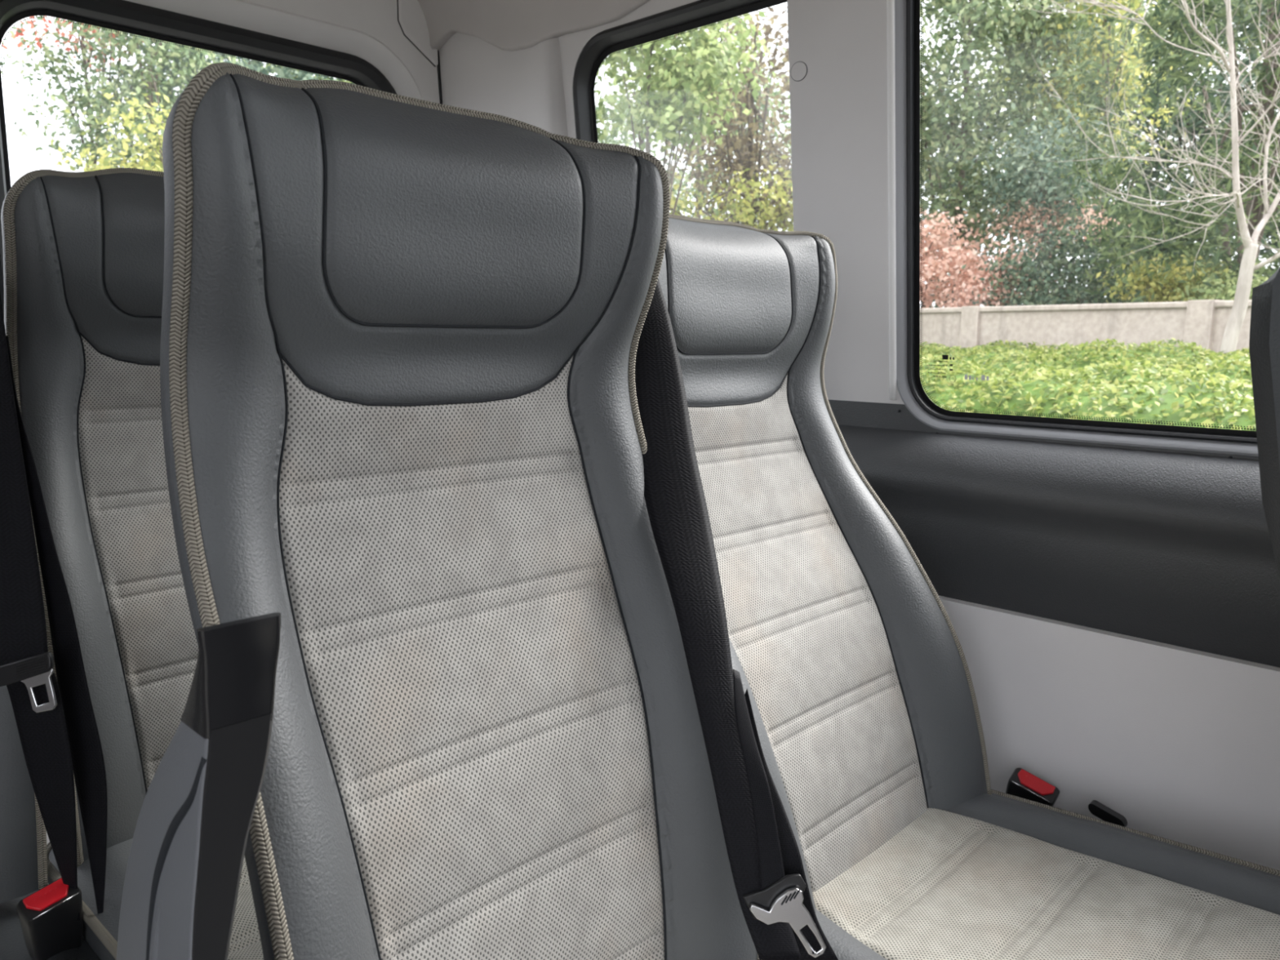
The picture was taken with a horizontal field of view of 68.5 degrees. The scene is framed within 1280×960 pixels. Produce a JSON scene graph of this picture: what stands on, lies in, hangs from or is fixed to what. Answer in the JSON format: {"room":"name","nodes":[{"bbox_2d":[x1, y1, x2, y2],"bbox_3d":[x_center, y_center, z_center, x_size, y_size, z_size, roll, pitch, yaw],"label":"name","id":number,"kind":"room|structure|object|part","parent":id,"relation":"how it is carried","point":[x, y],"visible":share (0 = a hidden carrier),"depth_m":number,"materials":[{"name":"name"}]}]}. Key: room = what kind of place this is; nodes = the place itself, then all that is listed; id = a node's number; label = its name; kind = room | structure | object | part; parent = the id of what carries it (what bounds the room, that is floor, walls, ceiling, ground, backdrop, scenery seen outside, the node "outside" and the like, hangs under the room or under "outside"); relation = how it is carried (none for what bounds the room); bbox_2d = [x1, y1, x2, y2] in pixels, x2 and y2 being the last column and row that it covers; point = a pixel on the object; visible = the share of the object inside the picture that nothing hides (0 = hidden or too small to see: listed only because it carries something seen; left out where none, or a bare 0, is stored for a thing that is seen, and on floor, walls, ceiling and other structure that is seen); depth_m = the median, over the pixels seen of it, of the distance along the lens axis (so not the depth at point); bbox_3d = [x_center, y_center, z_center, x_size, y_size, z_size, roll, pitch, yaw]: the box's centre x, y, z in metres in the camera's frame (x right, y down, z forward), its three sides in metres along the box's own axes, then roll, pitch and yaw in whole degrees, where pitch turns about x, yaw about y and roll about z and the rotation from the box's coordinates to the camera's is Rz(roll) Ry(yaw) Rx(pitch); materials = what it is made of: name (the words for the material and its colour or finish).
{"room":"vehicle interior","nodes":[
{"label":"vehicle interior","id":0,"kind":"room"},
{"bbox_2d":[417,0,650,50],"bbox_3d":[0.515,-0.669,-0.155,4.400,0.280,1.878,9,12,44],"label":"ceiling","id":1,"kind":"structure","parent":0,"point":[505,24],"depth_m":1.83,"materials":[{"name":"grey plastic"}]},
{"bbox_2d":[937,595,1279,870],"bbox_3d":[1.170,0.620,0.734,4.400,0.672,0.020,9,12,44],"label":"wall","id":2,"kind":"structure","parent":0,"point":[1183,744],"depth_m":1.21,"materials":[{"name":"grey plastic"}]},
{"bbox_2d":[1005,767,1059,806],"bbox_3d":[0.529,0.439,1.274,0.074,0.094,0.055,7,11,37],"label":"seat belt buckle","id":3,"kind":"object","parent":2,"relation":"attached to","point":[1022,784],"visible":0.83,"depth_m":1.25,"materials":[{"name":"black plastic"}]},
{"bbox_2d":[828,400,1279,667],"bbox_3d":[1.316,0.174,0.555,4.045,0.287,0.078,9,12,44],"label":"trim","id":4,"kind":"structure","parent":2,"relation":"attached to","point":[1168,546],"depth_m":1.24,"materials":[{"name":"grey plastic"}]},
{"bbox_3d":[0.489,1.068,0.123,4.470,0.040,1.960,9,12,44],"label":"floor","id":5,"kind":"structure","parent":0,"visible":0},
{"bbox_2d":[0,684,100,959],"bbox_3d":[-0.741,0.300,0.795,0.615,1.239,0.482,9,12,44],"label":"passenger seat","id":6,"kind":"object","parent":5,"relation":"on","point":[23,832],"visible":0.62,"depth_m":1.01,"materials":[{"name":"grey leather"}]},
{"bbox_2d":[0,291,79,920],"bbox_3d":[-0.655,0.113,0.962,0.068,0.665,0.219,-7,12,-40],"label":"belt","id":7,"kind":"object","parent":6,"relation":"attached to","point":[26,662],"visible":1,"depth_m":0.94,"materials":[{"name":"black fabric"}]},
{"bbox_3d":[-0.587,0.205,0.914,0.038,0.043,0.009,0,9,-2],"label":"latch plate","id":8,"kind":"part","parent":7,"relation":"part of","materials":[{"name":"silver metal"}]},
{"bbox_2d":[17,877,82,959],"bbox_3d":[-0.600,0.457,0.956,0.063,0.108,0.060,7,11,37],"label":"belt buckle","id":9,"kind":"object","parent":6,"relation":"attached to","point":[48,917],"visible":0.99,"depth_m":0.94,"materials":[{"name":"black plastic"}]},
{"bbox_2d":[0,168,263,959],"bbox_3d":[-0.416,0.253,1.124,0.615,1.239,0.482,9,12,44],"label":"passenger seat","id":10,"kind":"object","parent":5,"relation":"on","point":[83,251],"visible":0.23,"depth_m":1.10,"materials":[{"name":"grey leather"}]},
{"bbox_2d":[5,335,107,913],"bbox_3d":[-0.618,0.164,0.986,0.180,0.623,0.022,8,11,39],"label":"belt","id":11,"kind":"object","parent":10,"relation":"attached to","point":[85,744],"visible":0.84,"depth_m":0.96,"materials":[{"name":"black fabric"}]},
{"bbox_2d":[47,875,115,959],"bbox_3d":[-0.381,0.470,1.120,0.500,0.109,0.472,9,12,44],"label":"cushion","id":12,"kind":"object","parent":10,"relation":"on","point":[99,930],"depth_m":0.97,"materials":[{"name":"leather"}]},
{"bbox_2d":[97,173,164,315],"bbox_3d":[-0.549,-0.291,1.177,0.051,0.173,0.235,6,10,44],"label":"headrest pillow","id":13,"kind":"object","parent":10,"relation":"on","point":[131,206],"depth_m":1.11,"materials":[{"name":"leather"}]},
{"bbox_3d":[-0.543,0.117,1.230,0.081,0.614,0.300,6,10,44],"label":"backrest panel","id":14,"kind":"part","parent":10,"relation":"part of","materials":[{"name":"fabric"}]},
{"bbox_2d":[227,854,263,959],"bbox_3d":[-0.394,0.431,1.128,0.460,0.023,0.336,9,12,44],"label":"seat cushion","id":15,"kind":"object","parent":10,"relation":"on","point":[245,940],"depth_m":0.95,"materials":[{"name":"fabric"}]},
{"bbox_2d":[116,62,759,959],"bbox_3d":[-0.009,0.342,0.634,0.667,1.231,0.538,9,12,44],"label":"passenger seat","id":16,"kind":"object","parent":5,"relation":"on","point":[441,704],"visible":0.9,"depth_m":0.70,"materials":[{"name":"leather"}]},
{"bbox_3d":[-0.241,0.309,0.517,0.124,0.408,0.052,9,12,44],"label":"armrest","id":17,"kind":"part","parent":16,"relation":"part of","materials":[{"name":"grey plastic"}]},
{"bbox_2d":[305,88,583,325],"bbox_3d":[-0.144,-0.208,0.727,0.051,0.173,0.235,-1,5,45],"label":"headrest pillow","id":18,"kind":"object","parent":16,"relation":"on","point":[424,212],"depth_m":0.71,"materials":[{"name":"leather"}]},
{"bbox_3d":[-0.113,0.202,0.756,0.081,0.614,0.300,-1,5,45],"label":"backrest panel","id":19,"kind":"part","parent":16,"relation":"part of","materials":[{"name":"fabric"}]},
{"bbox_2d":[657,213,1279,959],"bbox_3d":[0.323,0.299,1.045,0.788,1.196,0.553,9,12,44],"label":"passenger seat","id":20,"kind":"object","parent":5,"relation":"on","point":[852,665],"visible":0.8,"depth_m":1.10,"materials":[{"name":"grey leather"}]},
{"bbox_2d":[666,217,791,352],"bbox_3d":[0.098,-0.241,1.139,0.235,0.173,0.051,-8,-5,-45],"label":"headrest pillow","id":21,"kind":"object","parent":20,"relation":"on","point":[729,284],"depth_m":1.13,"materials":[{"name":"leather"}]},
{"bbox_2d":[635,278,838,959],"bbox_3d":[0.047,0.063,0.884,0.082,0.604,0.418,-3,9,-22],"label":"belt","id":22,"kind":"object","parent":20,"relation":"attached to","point":[765,860],"visible":0.94,"depth_m":0.80,"materials":[{"name":"black fabric"}]},
{"bbox_3d":[0.118,0.351,0.748,0.061,0.054,0.011,1,9,6],"label":"latch plate","id":23,"kind":"part","parent":22,"relation":"part of","materials":[{"name":"silver metal"}]},
{"bbox_3d":[0.184,0.160,1.113,0.300,0.614,0.081,-8,-5,-45],"label":"backrest panel","id":24,"kind":"part","parent":20,"relation":"part of","materials":[{"name":"fabric"}]},
{"bbox_2d":[812,808,1279,959],"bbox_3d":[0.382,0.438,0.957,0.460,0.023,0.336,9,12,44],"label":"seat cushion","id":25,"kind":"object","parent":20,"relation":"on","point":[916,883],"depth_m":0.98,"materials":[{"name":"fabric"}]},
{"bbox_3d":[0.589,0.422,1.182,0.044,0.024,0.012,9,12,44],"label":"recline lever","id":26,"kind":"part","parent":20,"relation":"part of","materials":[{"name":"black plastic"}]},
{"bbox_2d":[1248,266,1279,580],"bbox_3d":[0.748,0.416,0.537,0.724,1.218,0.482,9,12,44],"label":"passenger seat","id":27,"kind":"object","parent":5,"relation":"on","point":[1264,325],"visible":1,"depth_m":0.59,"materials":[{"name":"black leather"}]},
{"bbox_3d":[1.207,-0.086,0.699,4.460,1.480,0.167,9,12,44],"label":"wall","id":28,"kind":"structure","parent":0,"visible":0},
{"bbox_2d":[46,0,439,884],"bbox_3d":[-0.757,-0.208,1.799,0.038,1.850,0.929,9,12,44],"label":"door","id":29,"kind":"structure","parent":28,"relation":"in","point":[393,36],"depth_m":1.87,"materials":[{"name":"plastic"}]},
{"bbox_2d":[0,0,396,317],"bbox_3d":[-0.775,-0.492,1.761,0.038,0.690,0.776,9,12,44],"label":"window","id":30,"kind":"structure","parent":29,"relation":"attached to","point":[122,15],"depth_m":1.66,"materials":[{"name":"black rubber"}]},
{"bbox_2d":[436,50,442,104],"bbox_3d":[-0.407,-0.213,2.147,0.010,1.661,0.120,9,12,44],"label":"door frame","id":31,"kind":"structure","parent":28,"relation":"attached to","point":[438,64],"depth_m":2.01,"materials":[{"name":"black rubber"}]},
{"bbox_2d":[439,32,568,136],"bbox_3d":[-0.278,-0.463,1.974,0.383,1.070,0.109,7,11,35],"label":"trim","id":32,"kind":"structure","parent":28,"relation":"attached to","point":[526,85],"depth_m":1.90,"materials":[{"name":"grey plastic"}]},
{"bbox_2d":[572,0,787,142],"bbox_3d":[0.074,-0.502,1.679,0.503,0.616,0.103,9,12,44],"label":"window","id":33,"kind":"structure","parent":28,"relation":"in","point":[700,13],"depth_m":1.67,"materials":[{"name":"black rubber"}]},
{"bbox_2d":[559,0,904,404],"bbox_3d":[1.312,-0.337,0.467,4.045,0.751,0.095,9,12,44],"label":"trim","id":34,"kind":"structure","parent":28,"relation":"attached to","point":[842,52],"depth_m":1.44,"materials":[{"name":"grey plastic"}]},
{"bbox_2d":[894,0,1257,456],"bbox_3d":[0.949,-0.345,0.843,1.585,0.717,0.107,9,12,44],"label":"window","id":35,"kind":"structure","parent":28,"relation":"in","point":[912,393],"depth_m":1.36,"materials":[{"name":"black rubber"}]},
{"label":"outside","id":36,"kind":"structure","parent":0,"visible":0},
{"label":"ground","id":37,"kind":"structure","parent":36,"visible":0},
{"bbox_2d":[0,15,149,168],"bbox_3d":[-8.216,-4.514,14.317,2.989,7.960,3.096,-4,10,-29],"label":"broadleaf tree","id":38,"kind":"object","parent":37,"relation":"on","point":[31,22],"visible":0.12,"depth_m":14.01,"materials":[{"name":"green plant"}]},
{"bbox_2d":[49,81,170,172],"bbox_3d":[-6.448,-2.691,12.627,3.267,4.912,3.610,9,12,44],"label":"shrub","id":39,"kind":"object","parent":37,"relation":"on","point":[157,118],"visible":0.21,"depth_m":11.91,"materials":[{"name":"yellow plant"}]},
{"bbox_2d":[0,15,248,172],"bbox_3d":[-7.174,-3.782,13.759,3.865,6.704,3.938,-2,9,-18],"label":"broadleaf tree","id":40,"kind":"object","parent":37,"relation":"on","point":[151,52],"visible":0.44,"depth_m":13.13,"materials":[{"name":"green plant"}]},
{"bbox_2d":[84,34,354,136],"bbox_3d":[-6.803,-5.145,16.375,5.208,8.615,5.072,6,10,33],"label":"broadleaf tree","id":41,"kind":"object","parent":37,"relation":"on","point":[255,66],"visible":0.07,"depth_m":15.05,"materials":[{"name":"green plant"}]},
{"bbox_2d":[237,59,351,83],"bbox_3d":[-5.957,-5.097,18.548,5.329,7.873,5.190,9,12,44],"label":"broadleaf tree","id":42,"kind":"object","parent":37,"relation":"on","point":[266,65],"visible":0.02,"depth_m":16.51,"materials":[{"name":"green plant"}]},
{"bbox_2d":[594,4,779,214],"bbox_3d":[0.305,-4.050,13.537,3.619,7.441,3.552,9,12,44],"label":"broadleaf tree","id":43,"kind":"object","parent":37,"relation":"on","point":[682,83],"visible":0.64,"depth_m":12.91,"materials":[{"name":"green plant"}]},
{"bbox_2d":[595,28,793,231],"bbox_3d":[2.046,-7.324,26.179,9.047,10.090,9.153,9,12,44],"label":"broadleaf tree","id":44,"kind":"object","parent":37,"relation":"on","point":[609,140],"visible":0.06,"depth_m":24.99,"materials":[{"name":"green plant"}]},
{"bbox_2d":[668,146,793,231],"bbox_3d":[1.104,-3.024,15.687,4.614,4.771,4.468,4,9,20],"label":"shrub","id":45,"kind":"object","parent":37,"relation":"on","point":[781,194],"visible":0.17,"depth_m":14.70,"materials":[{"name":"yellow plant"}]},
{"bbox_2d":[629,4,925,231],"bbox_3d":[2.054,-4.507,16.319,5.188,7.533,4.587,9,12,44],"label":"broadleaf tree","id":46,"kind":"object","parent":37,"relation":"on","point":[744,148],"visible":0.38,"depth_m":15.98,"materials":[{"name":"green plant"}]},
{"bbox_2d":[920,206,999,308],"bbox_3d":[4.696,-2.529,15.375,2.343,3.953,2.836,1,9,5],"label":"shrub","id":47,"kind":"object","parent":37,"relation":"on","point":[931,267],"visible":0.47,"depth_m":14.69,"materials":[{"name":"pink plant"}]},
{"bbox_2d":[925,238,1050,307],"bbox_3d":[5.311,-2.021,14.445,1.664,3.250,1.677,9,12,44],"label":"shrub","id":48,"kind":"object","parent":37,"relation":"on","point":[967,287],"visible":0.46,"depth_m":14.07,"materials":[{"name":"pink plant"}]},
{"bbox_2d":[920,0,1128,304],"bbox_3d":[5.548,-5.550,16.531,5.154,9.594,4.745,-7,12,-41],"label":"broadleaf tree","id":49,"kind":"object","parent":37,"relation":"on","point":[935,118],"visible":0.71,"depth_m":15.43,"materials":[{"name":"green plant"}]},
{"bbox_2d":[920,31,1156,307],"bbox_3d":[8.957,-6.639,24.977,8.710,9.238,8.372,9,12,44],"label":"broadleaf tree","id":50,"kind":"object","parent":37,"relation":"on","point":[951,185],"visible":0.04,"depth_m":23.45,"materials":[{"name":"green plant"}]},
{"bbox_2d":[947,102,1155,299],"bbox_3d":[6.283,-3.123,14.844,2.983,5.316,3.395,2,9,8],"label":"broadleaf tree","id":51,"kind":"object","parent":37,"relation":"on","point":[1043,188],"visible":0.73,"depth_m":14.33,"materials":[{"name":"green plant"}]},
{"bbox_2d":[975,176,1132,295],"bbox_3d":[6.572,-2.632,15.191,2.204,4.249,2.756,9,12,44],"label":"shrub","id":52,"kind":"object","parent":37,"relation":"on","point":[1020,224],"visible":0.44,"depth_m":14.68,"materials":[{"name":"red plant"}]},
{"bbox_2d":[933,0,1177,299],"bbox_3d":[7.409,-5.698,17.324,4.467,9.670,4.074,7,11,37],"label":"broadleaf tree","id":53,"kind":"object","parent":37,"relation":"on","point":[1131,5],"visible":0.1,"depth_m":16.30,"materials":[{"name":"green plant"}]},
{"bbox_2d":[945,213,1169,307],"bbox_3d":[6.051,-2.018,13.521,2.963,3.529,2.897,-1,9,-11],"label":"shrub","id":54,"kind":"object","parent":37,"relation":"on","point":[1066,291],"visible":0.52,"depth_m":13.02,"materials":[{"name":"green plant"}]},
{"bbox_2d":[920,299,1251,355],"bbox_3d":[4.685,-1.265,12.885,0.320,2.205,21.000,-5,10,-31],"label":"wall","id":55,"kind":"structure","parent":37,"relation":"on","point":[1203,322],"depth_m":11.39,"materials":[{"name":"concrete"}]},
{"bbox_2d":[920,337,1256,431],"bbox_3d":[2.935,-0.641,10.177,16.000,1.845,8.805,9,12,44],"label":"hedge","id":56,"kind":"object","parent":37,"relation":"on","point":[1165,382],"visible":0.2,"depth_m":6.00,"materials":[{"name":"green plant"}]},
{"bbox_2d":[1004,0,1216,290],"bbox_3d":[7.801,-4.836,15.704,3.178,8.467,3.403,9,12,44],"label":"broadleaf tree","id":57,"kind":"object","parent":37,"relation":"on","point":[1134,59],"visible":0.35,"depth_m":15.36,"materials":[{"name":"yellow plant"}]},
{"bbox_2d":[997,0,1279,302],"bbox_3d":[13.217,-6.739,21.453,9.262,10.591,9.628,3,9,17],"label":"broadleaf tree","id":58,"kind":"object","parent":37,"relation":"on","point":[1198,122],"visible":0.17,"depth_m":20.20,"materials":[{"name":"green plant"}]},
{"bbox_2d":[1011,0,1279,355],"bbox_3d":[4.553,-2.195,7.665,2.916,5.632,2.552,2,9,11],"label":"bare tree","id":59,"kind":"object","parent":37,"relation":"on","point":[1229,341],"visible":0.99,"depth_m":7.74,"materials":[{"name":"grey plant"}]},
{"bbox_2d":[1037,0,1279,303],"bbox_3d":[7.357,-4.296,11.353,4.998,8.735,4.727,3,9,13],"label":"broadleaf tree","id":60,"kind":"object","parent":37,"relation":"on","point":[1170,18],"visible":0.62,"depth_m":11.18,"materials":[{"name":"green plant"}]},
{"bbox_2d":[1096,248,1238,303],"bbox_3d":[6.593,-1.451,11.866,1.707,2.921,1.615,9,12,44],"label":"shrub","id":61,"kind":"object","parent":37,"relation":"on","point":[1170,284],"visible":0.46,"depth_m":11.54,"materials":[{"name":"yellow plant"}]},
{"bbox_2d":[1172,262,1271,301],"bbox_3d":[6.808,-1.256,10.965,1.311,2.816,1.372,9,12,44],"label":"shrub","id":62,"kind":"object","parent":37,"relation":"on","point":[1228,294],"visible":0.29,"depth_m":10.77,"materials":[{"name":"green plant"}]}
]}

